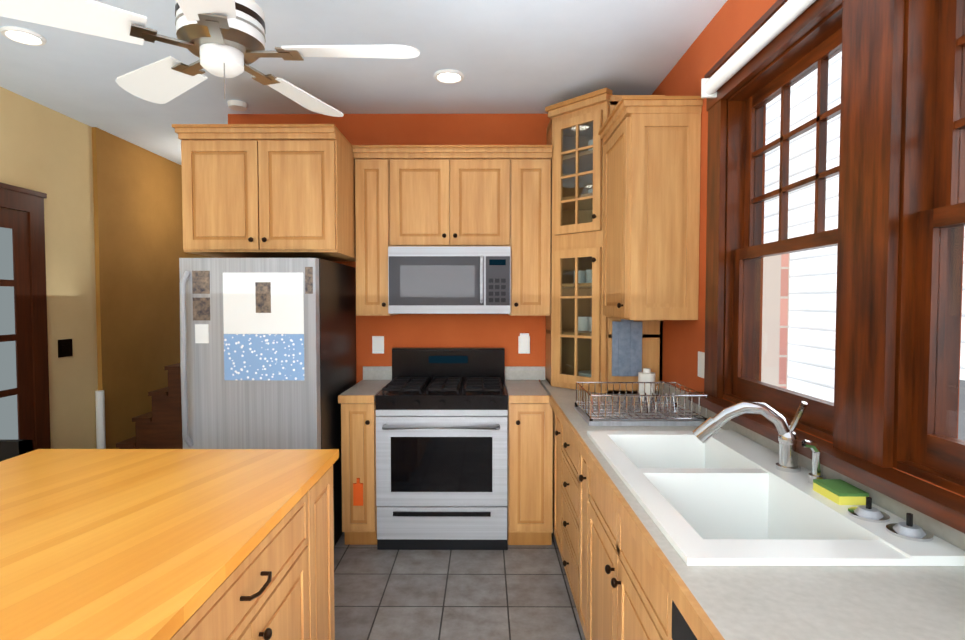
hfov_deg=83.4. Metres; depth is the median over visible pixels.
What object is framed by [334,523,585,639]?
floor
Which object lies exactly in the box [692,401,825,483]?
faucet
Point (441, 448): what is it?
range
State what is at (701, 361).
electrical outlet
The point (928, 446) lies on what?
window
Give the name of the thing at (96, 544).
island countertop
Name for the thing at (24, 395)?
door
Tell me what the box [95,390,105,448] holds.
pipe
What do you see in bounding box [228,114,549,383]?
wall
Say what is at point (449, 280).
over-the-range microwave
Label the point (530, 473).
base cabinet
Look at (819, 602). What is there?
countertop
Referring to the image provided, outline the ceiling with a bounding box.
[0,0,726,164]
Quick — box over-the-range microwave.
[388,246,510,313]
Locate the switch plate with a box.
[58,339,72,357]
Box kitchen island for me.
[164,457,338,639]
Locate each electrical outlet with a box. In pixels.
[372,336,383,352]
[518,333,529,353]
[698,351,704,377]
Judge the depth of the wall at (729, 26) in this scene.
2.58 m
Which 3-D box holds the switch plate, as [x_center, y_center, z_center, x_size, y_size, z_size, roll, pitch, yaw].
[-2.865,0.192,3.722,0.013,0.120,0.120,0,2,0]
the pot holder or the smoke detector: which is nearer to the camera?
the pot holder
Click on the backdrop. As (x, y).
(788, 271)
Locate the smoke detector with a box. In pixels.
[227,100,247,110]
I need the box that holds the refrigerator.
[179,258,355,546]
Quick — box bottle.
[638,368,654,401]
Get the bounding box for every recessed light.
[0,26,46,45]
[434,69,463,83]
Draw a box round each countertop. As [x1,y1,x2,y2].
[0,449,338,639]
[338,366,391,402]
[505,366,545,402]
[538,366,964,639]
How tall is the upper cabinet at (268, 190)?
0.690 m
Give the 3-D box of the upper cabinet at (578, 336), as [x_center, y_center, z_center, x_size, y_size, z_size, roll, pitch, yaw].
[0.715,-0.449,3.393,0.655,1.736,0.652,0,2,0]
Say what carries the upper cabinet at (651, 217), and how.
attached to the wall at (729, 26)
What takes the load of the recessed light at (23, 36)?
in the ceiling
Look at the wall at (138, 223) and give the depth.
4.03 m
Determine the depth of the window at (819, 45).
2.06 m
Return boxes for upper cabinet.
[172,124,355,260]
[352,145,551,315]
[545,87,664,393]
[598,96,703,375]
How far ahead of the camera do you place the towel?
3.10 m
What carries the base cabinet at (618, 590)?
on the floor
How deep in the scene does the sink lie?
1.59 m
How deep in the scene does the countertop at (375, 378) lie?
3.44 m
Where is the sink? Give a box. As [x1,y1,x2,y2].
[587,401,964,565]
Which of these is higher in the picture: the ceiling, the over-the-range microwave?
the ceiling
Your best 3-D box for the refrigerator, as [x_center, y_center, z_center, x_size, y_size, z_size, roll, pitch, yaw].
[-1.227,0.504,3.251,0.715,1.690,0.948,0,2,0]
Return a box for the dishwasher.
[672,600,696,639]
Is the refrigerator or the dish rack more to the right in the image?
the dish rack
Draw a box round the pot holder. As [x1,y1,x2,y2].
[353,478,362,505]
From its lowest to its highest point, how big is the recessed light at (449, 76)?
0.021 m
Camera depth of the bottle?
2.92 m
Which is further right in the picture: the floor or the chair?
the floor
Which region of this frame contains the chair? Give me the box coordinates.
[0,440,32,461]
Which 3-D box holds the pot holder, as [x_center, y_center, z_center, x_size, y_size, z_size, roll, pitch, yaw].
[-0.725,1.002,3.158,0.056,0.160,0.012,0,2,0]
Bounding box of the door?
[0,182,50,450]
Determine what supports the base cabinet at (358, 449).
on the floor
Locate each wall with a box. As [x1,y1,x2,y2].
[0,87,215,448]
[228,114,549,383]
[652,0,964,497]
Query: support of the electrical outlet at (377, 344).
attached to the wall at (451, 331)
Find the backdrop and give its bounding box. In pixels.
[761,51,964,439]
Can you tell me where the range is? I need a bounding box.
[375,348,507,549]
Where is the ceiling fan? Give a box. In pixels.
[0,0,419,116]
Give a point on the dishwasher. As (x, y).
(681, 630)
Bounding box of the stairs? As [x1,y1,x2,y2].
[116,363,182,448]
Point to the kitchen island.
(282, 588)
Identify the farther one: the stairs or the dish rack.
the stairs
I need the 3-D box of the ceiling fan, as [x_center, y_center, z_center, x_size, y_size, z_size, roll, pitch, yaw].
[-0.858,-1.051,1.892,1.276,0.590,1.324,0,2,0]
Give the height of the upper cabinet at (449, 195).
1.055 m
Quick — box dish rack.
[574,382,707,425]
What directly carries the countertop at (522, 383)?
on the base cabinet at (530, 473)
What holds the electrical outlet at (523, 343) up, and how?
attached to the wall at (451, 331)
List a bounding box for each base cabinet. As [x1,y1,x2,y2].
[341,401,376,544]
[508,401,552,544]
[553,410,672,639]
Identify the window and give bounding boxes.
[688,0,964,533]
[701,0,842,442]
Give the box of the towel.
[612,319,641,375]

